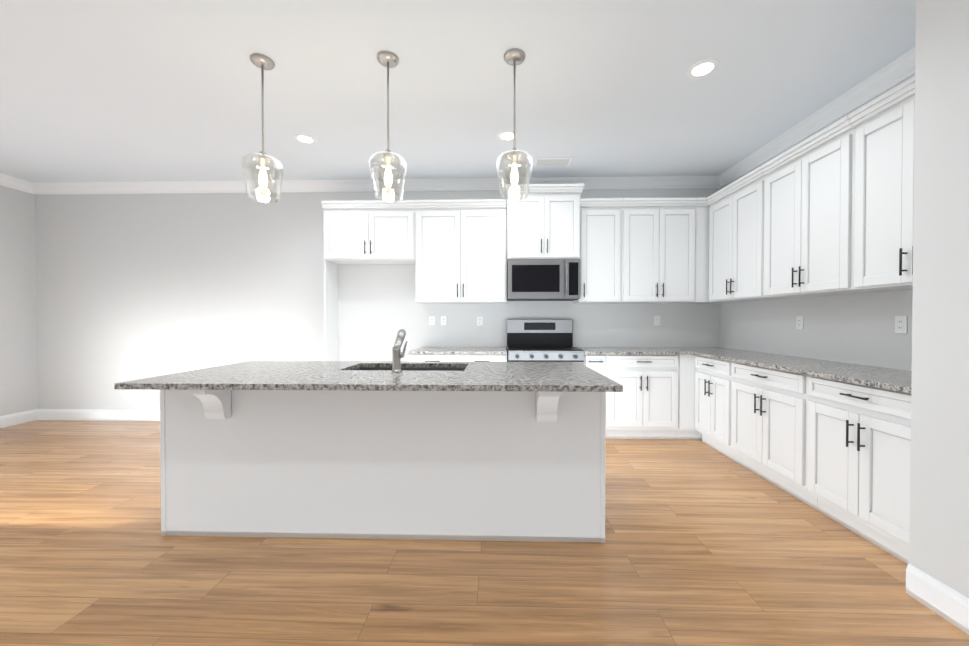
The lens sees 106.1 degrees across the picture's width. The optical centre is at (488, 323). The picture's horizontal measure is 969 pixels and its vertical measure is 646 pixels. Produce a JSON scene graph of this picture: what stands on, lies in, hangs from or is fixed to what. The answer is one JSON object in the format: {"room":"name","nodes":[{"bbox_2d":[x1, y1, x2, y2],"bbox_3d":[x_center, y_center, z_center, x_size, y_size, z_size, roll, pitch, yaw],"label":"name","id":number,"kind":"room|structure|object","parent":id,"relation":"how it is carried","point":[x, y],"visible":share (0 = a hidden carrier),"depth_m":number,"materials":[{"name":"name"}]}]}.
{"room":"kitchen","nodes":[
{"label":"kitchen","id":0,"kind":"room"},
{"bbox_2d":[0,185,37,415],"bbox_3d":[-5.723,-0.218,0.767,0.100,2.890,7.450,0,1,2],"label":"wall","id":1,"kind":"structure","parent":0,"point":[18,353],"depth_m":4.31,"materials":[{"name":"white paint"}]},
{"bbox_2d":[0,173,31,193],"bbox_3d":[-5.633,-1.605,0.701,0.084,0.115,7.350,0,1,2],"label":"crown molding","id":2,"kind":"structure","parent":1,"relation":"attached to","point":[5,180],"depth_m":4.26,"materials":[{"name":"white paint"}]},
{"bbox_2d":[0,409,36,427],"bbox_3d":[-5.667,1.160,0.780,0.015,0.135,7.450,0,1,2],"label":"baseboard","id":3,"kind":"structure","parent":1,"relation":"attached to","point":[31,415],"depth_m":4.31,"materials":[{"name":"white paint"}]},
{"bbox_2d":[35,188,720,409],"bbox_3d":[-1.426,-0.254,4.431,8.500,2.890,0.100,0,1,2],"label":"wall","id":4,"kind":"structure","parent":0,"point":[130,287],"depth_m":4.42,"materials":[{"name":"white paint"}]},
{"bbox_2d":[37,409,159,420],"bbox_3d":[-3.712,1.123,4.447,3.670,0.135,0.015,0,1,2],"label":"baseboard","id":5,"kind":"structure","parent":4,"relation":"attached to","point":[42,414],"depth_m":4.47,"materials":[{"name":"white paint"}]},
{"bbox_2d":[322,204,376,263],"bbox_3d":[-1.552,-1.006,4.204,0.574,0.587,0.339,0,1,2],"label":"upper cabinet","id":6,"kind":"object","parent":4,"relation":"attached to","point":[347,228],"depth_m":4.04,"materials":[{"name":"white paint"}]},
{"bbox_2d":[32,176,722,194],"bbox_3d":[-1.428,-1.641,4.325,8.300,0.115,0.084,0,1,2],"label":"crown molding","id":7,"kind":"structure","parent":4,"relation":"attached to","point":[636,182],"depth_m":4.33,"materials":[{"name":"white paint"}]},
{"bbox_2d":[373,204,412,263],"bbox_3d":[-1.097,-1.005,4.192,0.575,0.587,0.339,0,1,2],"label":"upper cabinet","id":8,"kind":"object","parent":4,"relation":"attached to","point":[392,223],"depth_m":4.03,"materials":[{"name":"white paint"}]},
{"bbox_2d":[429,316,434,325],"bbox_3d":[-0.678,-0.034,4.359,0.070,0.114,0.008,0,1,2],"label":"electrical outlet","id":9,"kind":"object","parent":4,"relation":"attached to","point":[431,320],"visible":1,"depth_m":4.36,"materials":[{"name":"white"}]},
{"bbox_2d":[441,316,446,325],"bbox_3d":[-0.538,-0.034,4.355,0.070,0.114,0.008,0,1,2],"label":"electrical outlet","id":10,"kind":"object","parent":4,"relation":"attached to","point":[443,320],"visible":1,"depth_m":4.35,"materials":[{"name":"white"}]},
{"bbox_2d":[413,204,506,303],"bbox_3d":[-0.304,-0.768,4.173,1.011,1.062,0.339,0,1,2],"label":"upper cabinet","id":11,"kind":"object","parent":4,"relation":"attached to","point":[459,249],"depth_m":4.01,"materials":[{"name":"white paint"}]},
{"bbox_2d":[477,316,482,325],"bbox_3d":[-0.103,-0.028,4.344,0.070,0.114,0.008,0,1,2],"label":"electrical outlet","id":12,"kind":"object","parent":4,"relation":"attached to","point":[479,320],"visible":1,"depth_m":4.34,"materials":[{"name":"white"}]},
{"bbox_2d":[505,188,580,259],"bbox_3d":[0.599,-1.065,4.107,0.783,0.727,0.419,0,1,2],"label":"upper cabinet","id":13,"kind":"object","parent":4,"relation":"attached to","point":[546,224],"depth_m":3.90,"materials":[{"name":"white paint"}]},
{"bbox_2d":[507,259,579,300],"bbox_3d":[0.599,-0.480,4.096,0.777,0.437,0.445,0,1,2],"label":"microwave","id":14,"kind":"object","parent":13,"relation":"attached to","point":[543,279],"visible":0.98,"depth_m":3.92,"materials":[{"name":"grey metal"}]},
{"bbox_2d":[573,204,632,302],"bbox_3d":[1.264,-0.767,4.132,0.541,1.062,0.339,0,1,2],"label":"upper cabinet","id":15,"kind":"object","parent":4,"relation":"attached to","point":[606,262],"depth_m":3.97,"materials":[{"name":"white paint"}]},
{"bbox_2d":[654,316,659,325],"bbox_3d":[1.986,-0.033,4.289,0.070,0.114,0.008,0,1,2],"label":"electrical outlet","id":16,"kind":"object","parent":4,"relation":"attached to","point":[656,320],"visible":1,"depth_m":4.29,"materials":[{"name":"white"}]},
{"bbox_2d":[633,200,696,302],"bbox_3d":[1.816,-0.767,4.118,0.871,1.062,0.339,0,1,2],"label":"upper cabinet","id":17,"kind":"object","parent":4,"relation":"attached to","point":[665,233],"depth_m":3.95,"materials":[{"name":"white paint"}]},
{"bbox_2d":[697,204,704,302],"bbox_3d":[2.483,-0.767,4.110,0.460,1.062,0.320,0,1,2],"label":"upper cabinet","id":18,"kind":"object","parent":4,"relation":"attached to","point":[700,207],"depth_m":3.95,"materials":[{"name":"white paint"}]},
{"bbox_2d":[0,0,915,182],"bbox_3d":[-1.525,-1.692,0.643,8.500,0.060,7.650,0,1,2],"label":"ceiling","id":19,"kind":"structure","parent":0,"point":[125,90],"depth_m":2.54,"materials":[{"name":"white paint"}]},
{"bbox_2d":[241,53,283,202],"bbox_3d":[-1.445,-1.239,2.331,0.232,0.878,0.232,0,1,2],"label":"pendant light","id":20,"kind":"object","parent":19,"relation":"hanging from","point":[262,62],"visible":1,"depth_m":2.32,"materials":[{"name":"clear glass"}]},
{"bbox_2d":[293,134,316,144],"bbox_3d":[-1.678,-1.685,3.333,0.196,0.006,0.196,0,1,2],"label":"recessed light","id":21,"kind":"object","parent":19,"relation":"in","point":[305,139],"visible":1,"depth_m":3.33,"materials":[{"name":"white paint"}]},
{"bbox_2d":[369,51,406,201],"bbox_3d":[-0.637,-1.239,2.309,0.232,0.878,0.232,0,1,2],"label":"pendant light","id":22,"kind":"object","parent":19,"relation":"hanging from","point":[387,59],"visible":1,"depth_m":2.30,"materials":[{"name":"clear glass"}]},
{"bbox_2d":[497,130,517,141],"bbox_3d":[0.170,-1.685,3.274,0.196,0.006,0.196,0,1,2],"label":"recessed light","id":23,"kind":"object","parent":19,"relation":"in","point":[506,136],"visible":0.88,"depth_m":3.26,"materials":[{"name":"white paint"}]},
{"bbox_2d":[496,48,532,200],"bbox_3d":[0.163,-1.239,2.288,0.232,0.878,0.232,0,1,2],"label":"pendant light","id":24,"kind":"object","parent":19,"relation":"hanging from","point":[514,57],"visible":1,"depth_m":2.27,"materials":[{"name":"clear glass"}]},
{"bbox_2d":[533,158,571,166],"bbox_3d":[0.669,-1.688,3.811,0.380,0.010,0.200,0,1,2],"label":"ceiling vent","id":25,"kind":"object","parent":19,"relation":"in","point":[544,162],"visible":1,"depth_m":3.80,"materials":[{"name":"white metal"}]},
{"bbox_2d":[686,58,719,78],"bbox_3d":[1.412,-1.676,2.401,0.196,0.006,0.196,0,1,2],"label":"recessed light","id":26,"kind":"object","parent":19,"relation":"in","point":[703,68],"visible":1,"depth_m":2.39,"materials":[{"name":"white paint"}]},
{"bbox_2d":[0,420,968,645],"bbox_3d":[-1.525,1.258,0.672,8.500,0.060,7.650,0,1,2],"label":"floor","id":27,"kind":"structure","parent":0,"point":[704,544],"depth_m":1.77,"materials":[{"name":"brown wood"}]},
{"bbox_2d":[323,260,337,360],"bbox_3d":[-1.829,0.241,4.233,0.020,1.904,0.320,0,1,2],"label":"panel","id":28,"kind":"object","parent":27,"relation":"on","point":[330,270],"visible":0.64,"depth_m":4.19,"materials":[{"name":"white paint"}]},
{"bbox_2d":[158,389,605,542],"bbox_3d":[-0.606,0.770,2.320,2.518,0.884,0.940,0,1,2],"label":"kitchen island","id":29,"kind":"object","parent":27,"relation":"on","point":[396,447],"depth_m":2.05,"materials":[{"name":"white paint"}]},
{"bbox_2d":[114,361,621,392],"bbox_3d":[-0.606,0.313,2.312,2.550,0.030,1.004,0,1,2],"label":"island countertop","id":30,"kind":"structure","parent":29,"relation":"on","point":[316,376],"depth_m":2.03,"materials":[{"name":"grey stone"}]},
{"bbox_2d":[390,329,407,372],"bbox_3d":[-0.547,0.169,2.303,0.104,0.257,0.178,0,1,2],"label":"faucet","id":31,"kind":"object","parent":30,"relation":"on","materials":[{"name":"silver metal"}]},
{"bbox_2d":[358,365,461,368],"bbox_3d":[-0.554,0.425,2.505,0.817,0.222,0.392,0,1,2],"label":"sink","id":32,"kind":"object","parent":30,"relation":"in","point":[359,366],"depth_m":2.69,"materials":[{"name":"grey metal"}]},
{"bbox_2d":[409,354,464,361],"bbox_3d":[-0.524,0.752,4.054,0.578,0.884,0.620,0,1,2],"label":"base cabinet","id":33,"kind":"object","parent":27,"relation":"on","point":[412,357],"depth_m":3.75,"materials":[{"name":"white paint"}]},
{"bbox_2d":[465,354,506,361],"bbox_3d":[-0.096,0.753,4.042,0.586,0.884,0.620,0,1,2],"label":"base cabinet","id":34,"kind":"object","parent":27,"relation":"on","point":[468,357],"depth_m":3.73,"materials":[{"name":"white paint"}]},
{"bbox_2d":[408,347,506,354],"bbox_3d":[-0.308,0.296,4.030,1.010,0.030,0.648,0,1,2],"label":"countertop","id":35,"kind":"structure","parent":34,"relation":"on","point":[464,350],"depth_m":3.83,"materials":[{"name":"stone"}]},
{"bbox_2d":[507,319,583,364],"bbox_3d":[0.588,0.574,3.965,0.763,1.242,0.717,0,1,2],"label":"stove","id":36,"kind":"object","parent":27,"relation":"on","point":[539,340],"visible":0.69,"depth_m":4.22,"materials":[{"name":"grey"}]},
{"bbox_2d":[584,355,616,438],"bbox_3d":[1.129,0.753,4.010,0.306,0.884,0.620,0,1,2],"label":"base cabinet","id":37,"kind":"object","parent":27,"relation":"on","point":[606,365],"depth_m":3.70,"materials":[{"name":"white paint"}]},
{"bbox_2d":[617,355,672,438],"bbox_3d":[1.530,0.753,4.000,0.805,0.884,0.620,0,1,2],"label":"base cabinet","id":38,"kind":"object","parent":27,"relation":"on","point":[645,403],"depth_m":3.69,"materials":[{"name":"white paint"}]},
{"bbox_2d":[576,347,691,354],"bbox_3d":[1.516,0.296,3.981,1.080,0.030,0.648,0,1,2],"label":"countertop","id":39,"kind":"structure","parent":38,"relation":"on","point":[587,350],"depth_m":3.70,"materials":[{"name":"stone"}]},
{"bbox_2d":[673,355,696,438],"bbox_3d":[1.987,0.753,3.959,0.246,0.884,0.677,0,1,2],"label":"base cabinet","id":40,"kind":"object","parent":27,"relation":"on","point":[684,366],"depth_m":3.68,"materials":[{"name":"white paint"}]},
{"bbox_2d":[697,356,720,452],"bbox_3d":[2.384,0.759,3.360,0.620,0.884,0.653,0,1,2],"label":"base cabinet","id":41,"kind":"object","parent":27,"relation":"on","point":[708,369],"depth_m":3.44,"materials":[{"name":"white paint"}]},
{"bbox_2d":[721,360,792,492],"bbox_3d":[2.367,0.766,2.730,0.620,0.884,0.914,0,1,2],"label":"base cabinet","id":42,"kind":"object","parent":27,"relation":"on","point":[757,402],"depth_m":2.79,"materials":[{"name":"white paint"}]},
{"bbox_2d":[684,347,911,393],"bbox_3d":[2.357,0.306,2.963,0.654,0.030,2.641,0,1,2],"label":"countertop","id":43,"kind":"structure","parent":42,"relation":"on","point":[898,380],"depth_m":2.46,"materials":[{"name":"stone"}]},
{"bbox_2d":[789,373,910,563],"bbox_3d":[2.349,0.773,2.038,0.620,0.884,0.781,0,1,2],"label":"base cabinet","id":44,"kind":"object","parent":27,"relation":"on","point":[839,452],"depth_m":2.03,"materials":[{"name":"white paint"}]},
{"bbox_2d":[720,74,914,370],"bbox_3d":[2.736,-0.239,2.941,0.100,2.890,2.660,0,1,2],"label":"wall","id":45,"kind":"structure","parent":0,"point":[855,328],"depth_m":2.87,"materials":[{"name":"white paint"}]},
{"bbox_2d":[705,176,757,302],"bbox_3d":[2.528,-0.761,3.481,0.340,1.062,0.892,0,1,2],"label":"upper cabinet","id":46,"kind":"object","parent":45,"relation":"attached to","point":[729,216],"depth_m":3.56,"materials":[{"name":"white paint"}]},
{"bbox_2d":[796,316,802,329],"bbox_3d":[2.687,-0.006,3.145,0.008,0.114,0.070,0,1,2],"label":"electrical outlet","id":47,"kind":"object","parent":45,"relation":"attached to","point":[799,322],"visible":1,"depth_m":3.14,"materials":[{"name":"white"}]},
{"bbox_2d":[753,128,864,299],"bbox_3d":[2.508,-0.753,2.722,0.340,1.062,0.934,0,1,2],"label":"upper cabinet","id":48,"kind":"object","parent":45,"relation":"attached to","point":[828,210],"depth_m":2.76,"materials":[{"name":"white paint"}]},
{"bbox_2d":[716,47,914,186],"bbox_3d":[2.643,-1.626,2.880,0.084,0.115,2.560,0,1,2],"label":"crown molding","id":49,"kind":"structure","parent":45,"relation":"attached to","point":[890,75],"depth_m":2.80,"materials":[{"name":"white paint"}]},
{"bbox_2d":[833,84,914,291],"bbox_3d":[2.489,-0.746,2.019,0.340,1.062,0.781,0,1,2],"label":"upper cabinet","id":50,"kind":"object","parent":45,"relation":"attached to","point":[875,151],"depth_m":2.19,"materials":[{"name":"white paint"}]},
{"bbox_2d":[895,316,906,333],"bbox_3d":[2.666,0.006,2.355,0.008,0.114,0.070,0,1,2],"label":"electrical outlet","id":51,"kind":"object","parent":45,"relation":"attached to","point":[900,324],"visible":1,"depth_m":2.35,"materials":[{"name":"white"}]},
{"bbox_2d":[909,0,968,597],"bbox_3d":[2.264,-0.203,-0.772,0.850,2.890,4.790,0,1,2],"label":"wall","id":52,"kind":"structure","parent":0,"point":[939,508],"depth_m":1.53,"materials":[{"name":"white paint"}]},
{"bbox_2d":[906,563,968,634],"bbox_3d":[1.832,1.175,-0.747,0.015,0.135,4.790,0,1,2],"label":"baseboard","id":53,"kind":"structure","parent":52,"relation":"attached to","point":[945,602],"depth_m":1.52,"materials":[{"name":"white paint"}]}
]}

